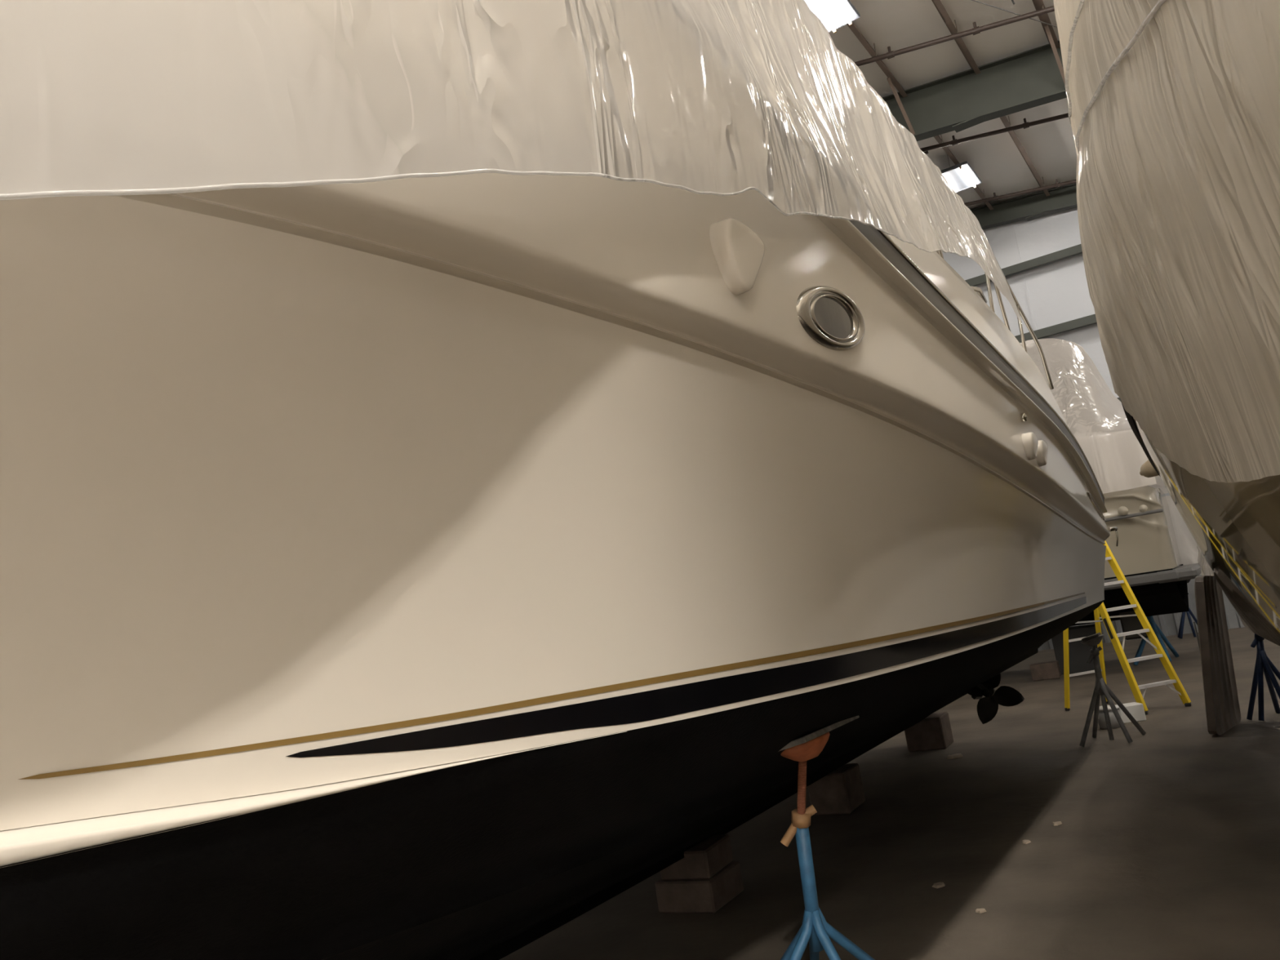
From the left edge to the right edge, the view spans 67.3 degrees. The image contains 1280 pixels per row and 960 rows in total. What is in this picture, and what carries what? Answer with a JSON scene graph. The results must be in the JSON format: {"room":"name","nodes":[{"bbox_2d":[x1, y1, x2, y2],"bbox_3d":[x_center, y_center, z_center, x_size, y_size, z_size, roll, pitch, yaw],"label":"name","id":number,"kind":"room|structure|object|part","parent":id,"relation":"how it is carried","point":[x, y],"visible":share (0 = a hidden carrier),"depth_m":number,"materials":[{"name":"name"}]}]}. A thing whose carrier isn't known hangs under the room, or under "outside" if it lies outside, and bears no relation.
{"room":"shipyard hall","nodes":[
{"label":"shipyard hall","id":0,"kind":"room"},
{"bbox_2d":[499,626,1279,959],"bbox_3d":[1.497,2.721,6.701,22.500,0.200,33.200,-14,-10,31],"label":"floor","id":1,"kind":"structure","parent":0,"point":[1166,846],"depth_m":6.33,"materials":[{"name":"concrete"}]},
{"bbox_2d":[654,861,743,913],"bbox_3d":[0.384,2.609,6.165,0.400,0.190,0.460,-14,-10,28],"label":"block","id":2,"kind":"object","parent":1,"relation":"on","point":[709,895],"visible":0.84,"depth_m":5.99,"materials":[{"name":"brown wood"}]},
{"bbox_2d":[660,834,733,880],"bbox_3d":[0.362,2.434,6.202,0.340,0.170,0.420,-13,-10,25],"label":"block","id":3,"kind":"object","parent":2,"relation":"on","point":[707,858],"visible":0.72,"depth_m":6.03,"materials":[{"name":"brown wood"}]},
{"bbox_2d":[777,715,875,959],"bbox_3d":[0.670,1.703,4.136,0.764,1.254,0.912,-14,-10,31],"label":"stand","id":4,"kind":"object","parent":1,"relation":"on","point":[815,930],"visible":0.98,"depth_m":4.01,"materials":[{"name":"blue paint"}]},
{"bbox_3d":[0.623,2.106,4.200,0.050,0.501,0.466,-1,-12,-41],"label":"leg","id":5,"kind":"part","parent":4,"relation":"part of","materials":[{"name":"blue paint"}]},
{"bbox_3d":[0.666,1.450,4.029,0.166,0.153,0.088,-13,-10,24],"label":"nut handle","id":6,"kind":"part","parent":4,"relation":"part of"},
{"bbox_3d":[0.567,2.069,3.905,0.484,0.499,0.051,-3,-11,-33],"label":"leg","id":7,"kind":"part","parent":4,"relation":"part of","materials":[{"name":"blue paint"}]},
{"bbox_3d":[0.777,2.097,4.299,0.044,0.503,0.546,-9,-9,1],"label":"leg","id":8,"kind":"part","parent":4,"relation":"part of","materials":[{"name":"blue paint"}]},
{"bbox_3d":[0.843,2.021,3.866,0.046,0.494,0.391,-5,-10,-25],"label":"leg","id":9,"kind":"part","parent":4,"relation":"part of","materials":[{"name":"blue paint"}]},
{"bbox_3d":[0.966,2.043,4.138,0.469,0.500,0.052,-4,-10,-27],"label":"leg","id":10,"kind":"part","parent":4,"relation":"part of","materials":[{"name":"blue paint"}]},
{"bbox_2d":[807,763,865,815],"bbox_3d":[1.685,2.657,8.266,0.340,0.330,0.450,-14,-10,28],"label":"block","id":11,"kind":"object","parent":1,"relation":"on","point":[841,791],"visible":0.72,"depth_m":8.08,"materials":[{"name":"brown wood"}]},
{"bbox_2d":[904,711,953,751],"bbox_3d":[3.227,2.816,10.752,0.420,0.340,0.420,-14,-10,28],"label":"block","id":12,"kind":"object","parent":1,"relation":"on","point":[933,732],"visible":0.76,"depth_m":10.57,"materials":[{"name":"brown wood"}]},
{"bbox_2d":[932,882,945,888],"bbox_3d":[1.779,2.408,5.718,0.079,0.015,0.071,-6,-9,-20],"label":"scrap","id":13,"kind":"object","parent":1,"relation":"on","point":[938,885],"visible":1,"depth_m":5.70,"materials":[{"name":"beige paper"}]},
{"bbox_2d":[946,753,963,759],"bbox_3d":[3.232,2.835,9.871,0.165,0.023,0.204,-11,-9,14],"label":"scrap","id":14,"kind":"object","parent":1,"relation":"on","point":[956,755],"visible":1,"depth_m":9.81,"materials":[{"name":"beige paper"}]},
{"bbox_2d":[975,908,986,913],"bbox_3d":[1.833,2.314,5.167,0.057,0.013,0.050,-5,-10,-23],"label":"scrap","id":15,"kind":"object","parent":1,"relation":"on","point":[977,910],"visible":1,"depth_m":5.15,"materials":[{"name":"beige paper"}]},
{"bbox_2d":[1022,840,1031,844],"bbox_3d":[2.552,2.390,6.350,0.067,0.012,0.054,-4,-10,-29],"label":"scrap","id":16,"kind":"object","parent":1,"relation":"on","point":[1025,842],"visible":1,"depth_m":6.33,"materials":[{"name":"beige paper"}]},
{"bbox_2d":[1029,660,1061,680],"bbox_3d":[6.605,3.107,15.648,0.420,0.260,0.300,-13,-10,25],"label":"block","id":17,"kind":"object","parent":1,"relation":"on","point":[1046,670],"visible":1,"depth_m":15.52,"materials":[{"name":"brown wood"}]},
{"bbox_2d":[1052,821,1062,826],"bbox_3d":[2.903,2.387,6.683,0.062,0.014,0.085,-11,-9,17],"label":"scrap","id":18,"kind":"object","parent":1,"relation":"on","point":[1058,823],"visible":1,"depth_m":6.67,"materials":[{"name":"beige paper"}]},
{"bbox_2d":[1051,623,1106,675],"bbox_3d":[7.318,2.824,16.046,0.700,0.720,0.600,-13,-10,25],"label":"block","id":19,"kind":"object","parent":1,"relation":"on","point":[1079,653],"visible":0.46,"depth_m":15.79,"materials":[{"name":"concrete"}]},
{"bbox_2d":[1093,704,1120,728],"bbox_3d":[4.986,2.521,10.220,0.270,0.210,0.270,-14,-10,31],"label":"bucket","id":20,"kind":"object","parent":1,"relation":"on","point":[1101,719],"visible":0.41,"depth_m":10.14,"materials":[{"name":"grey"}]},
{"bbox_2d":[1079,632,1146,746],"bbox_3d":[4.561,2.044,9.498,0.500,1.059,0.585,-15,-11,36],"label":"stand","id":21,"kind":"object","parent":1,"relation":"on","point":[1101,690],"visible":1,"depth_m":9.42,"materials":[{"name":"grey metal"}]},
{"bbox_3d":[4.402,2.269,9.398,0.350,0.633,0.050,-8,-9,-3],"label":"leg","id":22,"kind":"part","parent":21,"relation":"part of","materials":[{"name":"grey metal"}]},
{"bbox_3d":[4.464,1.721,9.436,0.173,0.153,0.086,-9,-9,-2],"label":"nut handle","id":23,"kind":"part","parent":21,"relation":"part of","materials":[{"name":"grey metal"}]},
{"bbox_3d":[4.566,2.276,9.607,0.045,0.637,0.425,-9,-9,-1],"label":"leg","id":24,"kind":"part","parent":21,"relation":"part of","materials":[{"name":"grey metal"}]},
{"bbox_3d":[4.580,2.247,9.453,0.044,0.624,0.140,-12,-9,18],"label":"leg","id":25,"kind":"part","parent":21,"relation":"part of","materials":[{"name":"grey metal"}]},
{"bbox_3d":[4.599,2.224,9.303,0.203,0.626,0.169,-14,-10,31],"label":"leg","id":26,"kind":"part","parent":21,"relation":"part of","materials":[{"name":"grey metal"}]},
{"bbox_3d":[4.755,2.227,9.480,0.429,0.637,0.050,-5,-9,-21],"label":"leg","id":27,"kind":"part","parent":21,"relation":"part of","materials":[{"name":"grey metal"}]},
{"bbox_2d":[1062,541,1191,715],"bbox_3d":[5.554,1.524,11.515,0.656,2.395,1.369,-6,-9,-17],"label":"step ladder","id":28,"kind":"object","parent":1,"relation":"on","point":[1101,610],"visible":0.61,"depth_m":11.15,"materials":[{"name":"yellow metal"}]},
{"bbox_3d":[5.231,1.677,11.809,0.049,2.240,0.591,-4,-10,-29],"label":"rail","id":29,"kind":"part","parent":28,"relation":"part of","materials":[{"name":"yellow"}]},
{"bbox_3d":[5.647,1.624,11.883,0.038,2.238,0.544,-8,-9,-7],"label":"rail","id":30,"kind":"part","parent":28,"relation":"part of","materials":[{"name":"yellow"}]},
{"bbox_3d":[5.401,1.510,11.227,0.042,2.346,0.795,-7,-9,-9],"label":"rail","id":31,"kind":"part","parent":28,"relation":"part of","materials":[{"name":"yellow"}]},
{"bbox_3d":[5.828,1.458,11.314,0.060,2.348,0.827,-4,-10,-28],"label":"rail","id":32,"kind":"part","parent":28,"relation":"part of","materials":[{"name":"yellow"}]},
{"bbox_2d":[1120,702,1146,723],"bbox_3d":[5.298,2.524,10.414,0.260,0.180,0.200,-9,-9,2],"label":"box","id":33,"kind":"object","parent":1,"relation":"on","point":[1135,709],"visible":0.52,"depth_m":10.32,"materials":[{"name":"white plastic"}]},
{"bbox_2d":[1133,615,1178,665],"bbox_3d":[8.390,2.489,15.855,0.678,1.014,1.258,-14,-10,31],"label":"stand","id":34,"kind":"object","parent":1,"relation":"on","point":[1159,634],"visible":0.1,"depth_m":15.65,"materials":[{"name":"blue paint"}]},
{"bbox_2d":[1071,485,1201,639],"bbox_3d":[5.109,1.943,17.476,8.825,2.650,3.260,-14,-10,31],"label":"cabin cruiser","id":35,"kind":"object","parent":34,"relation":"on","point":[1147,553],"visible":0.27,"depth_m":14.45,"materials":[{"name":"beige plastic"}]},
{"bbox_2d":[1019,337,1168,493],"bbox_3d":[4.686,-0.192,17.765,8.522,3.537,3.231,-14,-10,31],"label":"plastic sheet","id":36,"kind":"object","parent":35,"relation":"on","point":[1095,417],"visible":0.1,"depth_m":14.98,"materials":[{"name":"plastic"}]},
{"bbox_3d":[6.753,0.672,14.639,2.200,0.050,0.060,-14,-10,31],"label":"rub rail","id":37,"kind":"part","parent":35,"relation":"part of","materials":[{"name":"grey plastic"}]},
{"bbox_2d":[1165,495,1201,575],"bbox_3d":[9.502,1.018,16.574,0.758,1.650,0.152,-13,-10,28],"label":"plastic sheet","id":38,"kind":"object","parent":35,"relation":"hanging from","point":[1187,546],"visible":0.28,"depth_m":16.66,"materials":[{"name":"white plastic"}]},
{"bbox_3d":[8.202,2.656,15.659,0.397,0.675,0.330,-14,-10,31],"label":"leg","id":39,"kind":"part","parent":34,"relation":"part of","materials":[{"name":"blue paint"}]},
{"bbox_3d":[8.413,2.602,15.526,0.080,0.667,0.357,-10,-9,5],"label":"leg","id":40,"kind":"part","parent":34,"relation":"part of","materials":[{"name":"blue paint"}]},
{"bbox_3d":[8.631,2.609,15.816,0.523,0.685,0.076,-3,-10,-31],"label":"leg","id":41,"kind":"part","parent":34,"relation":"part of","materials":[{"name":"blue paint"}]},
{"bbox_2d":[1177,579,1197,638],"bbox_3d":[10.812,2.544,19.069,0.497,1.140,0.448,-14,-10,31],"label":"stand","id":42,"kind":"object","parent":1,"relation":"on","point":[1183,615],"visible":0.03,"depth_m":18.97,"materials":[{"name":"blue paint"}]},
{"bbox_3d":[10.791,2.794,19.127,0.053,0.674,0.315,-2,-11,-37],"label":"leg","id":43,"kind":"part","parent":42,"relation":"part of","materials":[{"name":"blue paint"}]},
{"bbox_3d":[10.731,2.781,18.987,0.327,0.675,0.055,-7,-9,-13],"label":"leg","id":44,"kind":"part","parent":42,"relation":"part of","materials":[{"name":"blue paint"}]},
{"bbox_3d":[10.835,2.755,18.920,0.057,0.669,0.246,-12,-9,19],"label":"leg","id":45,"kind":"part","parent":42,"relation":"part of","materials":[{"name":"blue paint"}]},
{"bbox_3d":[11.011,2.751,19.055,0.316,0.672,0.054,-6,-9,-15],"label":"leg","id":46,"kind":"part","parent":42,"relation":"part of","materials":[{"name":"blue paint"}]},
{"bbox_2d":[1192,575,1240,734],"bbox_3d":[5.551,1.650,9.262,0.217,1.465,0.948,-17,-12,43],"label":"post","id":47,"kind":"object","parent":1,"relation":"on","point":[1223,713],"visible":0.98,"depth_m":9.17,"materials":[{"name":"brown wood"}]},
{"bbox_3d":[5.546,1.585,9.387,0.018,0.453,0.570,-17,-12,43],"label":"wire handle","id":48,"kind":"part","parent":47,"relation":"part of","materials":[{"name":"grey metal"}]},
{"bbox_2d":[1246,633,1279,720],"bbox_3d":[6.127,1.830,9.338,0.490,0.951,0.460,-5,-9,-21],"label":"stand","id":49,"kind":"object","parent":1,"relation":"on","point":[1264,664],"visible":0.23,"depth_m":9.32,"materials":[{"name":"blue paint"}]},
{"bbox_3d":[5.997,1.996,9.374,0.273,0.671,0.047,-16,-11,38],"label":"leg","id":50,"kind":"part","parent":49,"relation":"part of","materials":[{"name":"blue paint"}]},
{"bbox_3d":[6.026,1.549,9.358,0.162,0.155,0.106,-14,-10,31],"label":"nut handle","id":51,"kind":"part","parent":49,"relation":"part of","materials":[{"name":"blue paint"}]},
{"bbox_3d":[6.004,1.982,9.293,0.209,0.668,0.049,-8,-9,-5],"label":"leg","id":52,"kind":"part","parent":49,"relation":"part of","materials":[{"name":"blue paint"}]},
{"bbox_3d":[6.084,1.953,9.182,0.155,0.669,0.238,-14,-10,31],"label":"leg","id":53,"kind":"part","parent":49,"relation":"part of","materials":[{"name":"blue paint"}]},
{"bbox_3d":[6.189,1.979,9.448,0.051,0.675,0.382,-15,-11,33],"label":"leg","id":54,"kind":"part","parent":49,"relation":"part of","materials":[{"name":"blue paint"}]},
{"bbox_3d":[6.239,1.948,9.299,0.329,0.672,0.048,-9,-9,1],"label":"leg","id":55,"kind":"part","parent":49,"relation":"part of","materials":[{"name":"blue paint"}]},
{"bbox_2d":[829,0,1076,208],"bbox_3d":[1.487,-7.517,7.208,29.040,3.059,33.000,-14,-10,31],"label":"ceiling","id":56,"kind":"structure","parent":0,"point":[997,160],"depth_m":15.76,"materials":[{"name":"white metal"}]},
{"bbox_2d":[804,0,860,33],"bbox_3d":[2.552,-6.725,13.292,0.540,0.465,1.260,-14,-10,31],"label":"tube light","id":57,"kind":"object","parent":56,"relation":"hanging from","point":[833,15],"visible":0.91,"depth_m":13.44,"materials":[{"name":"white plastic"}]},
{"bbox_2d":[854,4,1054,66],"bbox_3d":[4.344,-6.650,14.696,13.101,1.437,0.106,-13,-10,24],"label":"pipe","id":58,"kind":"object","parent":56,"relation":"hanging from","point":[976,29],"visible":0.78,"depth_m":14.47,"materials":[{"name":"brown"}]},
{"bbox_2d":[940,154,982,192],"bbox_3d":[6.482,-6.328,19.728,0.720,0.465,1.260,-14,-10,31],"label":"ceiling light","id":59,"kind":"object","parent":56,"relation":"hanging from","point":[961,176],"visible":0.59,"depth_m":19.57,"materials":[{"name":"white"}]},
{"bbox_2d":[920,112,1068,151],"bbox_3d":[6.418,-6.451,17.993,13.101,1.437,0.106,-13,-10,24],"label":"pipe","id":60,"kind":"object","parent":56,"relation":"hanging from","point":[1025,125],"visible":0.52,"depth_m":17.86,"materials":[{"name":"brown metal"}]},
{"bbox_2d":[964,177,1076,205],"bbox_3d":[8.305,-6.269,20.994,13.101,1.437,0.106,-13,-10,24],"label":"pipe","id":61,"kind":"object","parent":56,"relation":"hanging from","point":[1057,184],"visible":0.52,"depth_m":20.95,"materials":[{"name":"brown metal"}]},
{"bbox_2d":[942,207,1169,496],"bbox_3d":[9.318,-2.586,21.621,22.500,7.600,0.200,-14,-10,31],"label":"wall","id":62,"kind":"structure","parent":0,"point":[1058,291],"depth_m":21.71,"materials":[{"name":"grey"}]},
{"bbox_2d":[1009,222,1036,330],"bbox_3d":[9.091,-2.550,21.629,0.050,7.400,0.020,-14,-10,31],"label":"trim","id":63,"kind":"structure","parent":62,"relation":"attached to","point":[1011,224],"depth_m":21.93,"materials":[{"name":"grey metal"}]},
{"bbox_2d":[964,244,1082,286],"bbox_3d":[8.829,-4.864,21.759,22.500,0.212,0.320,-14,-10,31],"label":"trim","id":64,"kind":"structure","parent":62,"relation":"attached to","point":[1075,250],"depth_m":21.65,"materials":[{"name":"grey metal"}]},
{"bbox_2d":[1014,314,1097,342],"bbox_3d":[9.072,-3.292,21.511,22.500,0.212,0.320,-14,-10,31],"label":"trim","id":65,"kind":"structure","parent":62,"relation":"attached to","point":[1089,320],"depth_m":21.28,"materials":[{"name":"grey metal"}]},
{"bbox_2d":[1038,574,1244,650],"bbox_3d":[10.093,2.257,20.781,22.620,2.450,0.280,-14,-10,31],"label":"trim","id":66,"kind":"structure","parent":62,"relation":"attached to","point":[1168,624],"depth_m":19.94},
{"bbox_2d":[1120,400,1279,645],"bbox_3d":[3.762,-0.677,3.140,4.705,3.754,13.200,-14,-10,31],"label":"motor boat","id":67,"kind":"object","parent":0,"point":[1235,526],"visible":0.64,"depth_m":5.13,"materials":[{"name":"beige plastic"}]},
{"bbox_3d":[3.717,-1.405,3.212,4.546,1.368,13.200,-14,-10,31],"label":"rub rail","id":68,"kind":"part","parent":67,"relation":"part of","materials":[{"name":"black rubber"}]},
{"bbox_2d":[1053,0,1279,482],"bbox_3d":[2.978,-2.865,2.606,4.579,5.201,11.480,-14,-10,31],"label":"plastic sheet","id":69,"kind":"object","parent":67,"relation":"on","point":[1174,105],"visible":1,"depth_m":2.70,"materials":[{"name":"white plastic"}]},
{"bbox_2d":[1196,546,1214,576],"bbox_3d":[5.729,0.910,9.696,0.141,0.540,0.227,-11,-9,16],"label":"plastic sheet","id":70,"kind":"object","parent":67,"relation":"hanging from","point":[1205,569],"visible":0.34,"depth_m":9.69,"materials":[{"name":"white plastic"}]},
{"bbox_3d":[-8.906,-0.664,13.330,0.200,11.600,33.000,-14,-10,31],"label":"wall","id":71,"kind":"structure","parent":0,"visible":0},
{"bbox_2d":[882,40,1066,141],"bbox_3d":[5.052,-6.285,16.188,22.500,3.202,0.260,-14,-10,31],"label":"roof beam","id":72,"kind":"structure","parent":71,"relation":"attached to","point":[958,102],"depth_m":15.80,"materials":[{"name":"grey metal"}]},
{"bbox_2d":[886,77,915,134],"bbox_3d":[4.378,-6.240,16.078,0.050,0.786,0.836,-15,-11,34],"label":"brace","id":73,"kind":"object","parent":72,"relation":"attached to","point":[889,79],"visible":0.86,"depth_m":16.04,"materials":[{"name":"metal"}]},
{"bbox_2d":[847,22,993,210],"bbox_3d":[3.169,-6.804,14.388,0.145,0.206,19.000,-14,-10,31],"label":"roof purlin","id":74,"kind":"structure","parent":72,"relation":"attached to","point":[853,28],"depth_m":15.86,"materials":[{"name":"metal"}]},
{"bbox_2d":[931,0,1049,196],"bbox_3d":[4.197,-6.933,13.749,0.145,0.206,19.000,-14,-10,31],"label":"roof purlin","id":75,"kind":"structure","parent":72,"relation":"attached to","point":[938,4],"depth_m":15.65,"materials":[{"name":"metal"}]},
{"bbox_2d":[1031,0,1060,48],"bbox_3d":[5.224,-7.063,13.111,0.145,0.206,19.000,-14,-10,31],"label":"roof purlin","id":76,"kind":"structure","parent":72,"relation":"attached to","point":[1037,4],"depth_m":14.50,"materials":[{"name":"metal"}]},
{"bbox_2d":[971,0,1057,27],"bbox_3d":[3.076,-6.746,12.668,8.142,0.164,0.016,-4,-10,-31],"label":"rod","id":77,"kind":"object","parent":76,"relation":"attached to","point":[971,0],"visible":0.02,"depth_m":14.02,"materials":[{"name":"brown metal"}]},
{"bbox_2d":[1044,24,1065,85],"bbox_3d":[6.433,-6.500,14.801,0.050,0.786,0.836,-15,-11,34],"label":"brace","id":78,"kind":"object","parent":72,"relation":"attached to","point":[1046,27],"visible":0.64,"depth_m":14.73,"materials":[{"name":"metal"}]},
{"bbox_2d":[969,182,1077,229],"bbox_3d":[8.581,-6.157,21.886,22.500,2.842,0.220,-14,-10,31],"label":"roof beam","id":79,"kind":"structure","parent":71,"relation":"attached to","point":[1033,206],"depth_m":21.74,"materials":[{"name":"grey metal"}]},
{"bbox_3d":[-0.984,2.396,4.023,0.423,0.360,0.518,-14,-10,31],"label":"block","id":80,"kind":"object","parent":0,"visible":0},
{"bbox_2d":[0,173,1118,959],"bbox_3d":[-0.797,0.384,5.192,4.871,3.938,14.570,-14,-10,31],"label":"motor yacht","id":81,"kind":"object","parent":80,"relation":"on","point":[421,568],"visible":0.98,"depth_m":2.18,"materials":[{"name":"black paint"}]},
{"bbox_3d":[-2.378,0.418,0.846,5.846,0.691,0.288,-2,-11,-39],"label":"spray rail","id":82,"kind":"part","parent":81,"relation":"part of","materials":[{"name":"white plastic"}]},
{"bbox_2d":[0,0,1021,320],"bbox_3d":[-2.217,-1.700,3.731,4.955,4.093,10.186,-14,-10,31],"label":"plastic sheet","id":83,"kind":"object","parent":81,"relation":"on","point":[98,97],"visible":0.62,"depth_m":1.70,"materials":[{"name":"white plastic"}]},
{"bbox_3d":[0.685,-0.572,3.395,0.004,0.161,0.417,-14,-10,32],"label":"porthole glass","id":84,"kind":"part","parent":81,"relation":"part of","materials":[{"name":"black glass"}]},
{"bbox_3d":[0.688,-0.573,3.393,0.011,0.195,0.505,-14,-10,32],"label":"porthole frame","id":85,"kind":"part","parent":81,"relation":"part of","materials":[{"name":"silver metal"}]},
{"bbox_3d":[0.689,-0.573,3.392,0.021,0.178,0.461,-14,-10,32],"label":"porthole trim","id":86,"kind":"part","parent":81,"relation":"part of","materials":[{"name":"silver metal"}]},
{"bbox_3d":[-0.877,-0.135,5.274,4.859,1.266,14.570,-14,-10,31],"label":"rail moulding","id":87,"kind":"part","parent":81,"relation":"part of","materials":[{"name":"beige plastic"}]},
{"bbox_3d":[3.145,1.975,9.100,0.254,0.178,0.112,-14,-10,31],"label":"propeller blade","id":88,"kind":"part","parent":81,"relation":"part of","materials":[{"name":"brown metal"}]},
{"bbox_3d":[-0.887,-0.199,5.284,4.851,1.357,14.570,-14,-10,31],"label":"rub rail","id":89,"kind":"part","parent":81,"relation":"part of","materials":[{"name":"grey plastic"}]},
{"bbox_3d":[3.266,2.154,9.013,0.178,0.254,0.112,-14,-10,31],"label":"propeller blade","id":90,"kind":"part","parent":81,"relation":"part of","materials":[{"name":"brown metal"}]},
{"bbox_3d":[3.301,1.826,9.011,0.178,0.254,0.112,-14,-10,31],"label":"propeller blade","id":91,"kind":"part","parent":81,"relation":"part of","materials":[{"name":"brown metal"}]},
{"bbox_3d":[3.422,2.005,8.924,0.254,0.178,0.112,-14,-10,31],"label":"propeller blade","id":92,"kind":"part","parent":81,"relation":"part of","materials":[{"name":"brown metal"}]},
{"bbox_3d":[1.790,-1.436,5.729,0.049,1.002,6.444,-14,-10,31],"label":"railing","id":93,"kind":"part","parent":81,"relation":"part of","materials":[{"name":"silver metal"}]}
]}

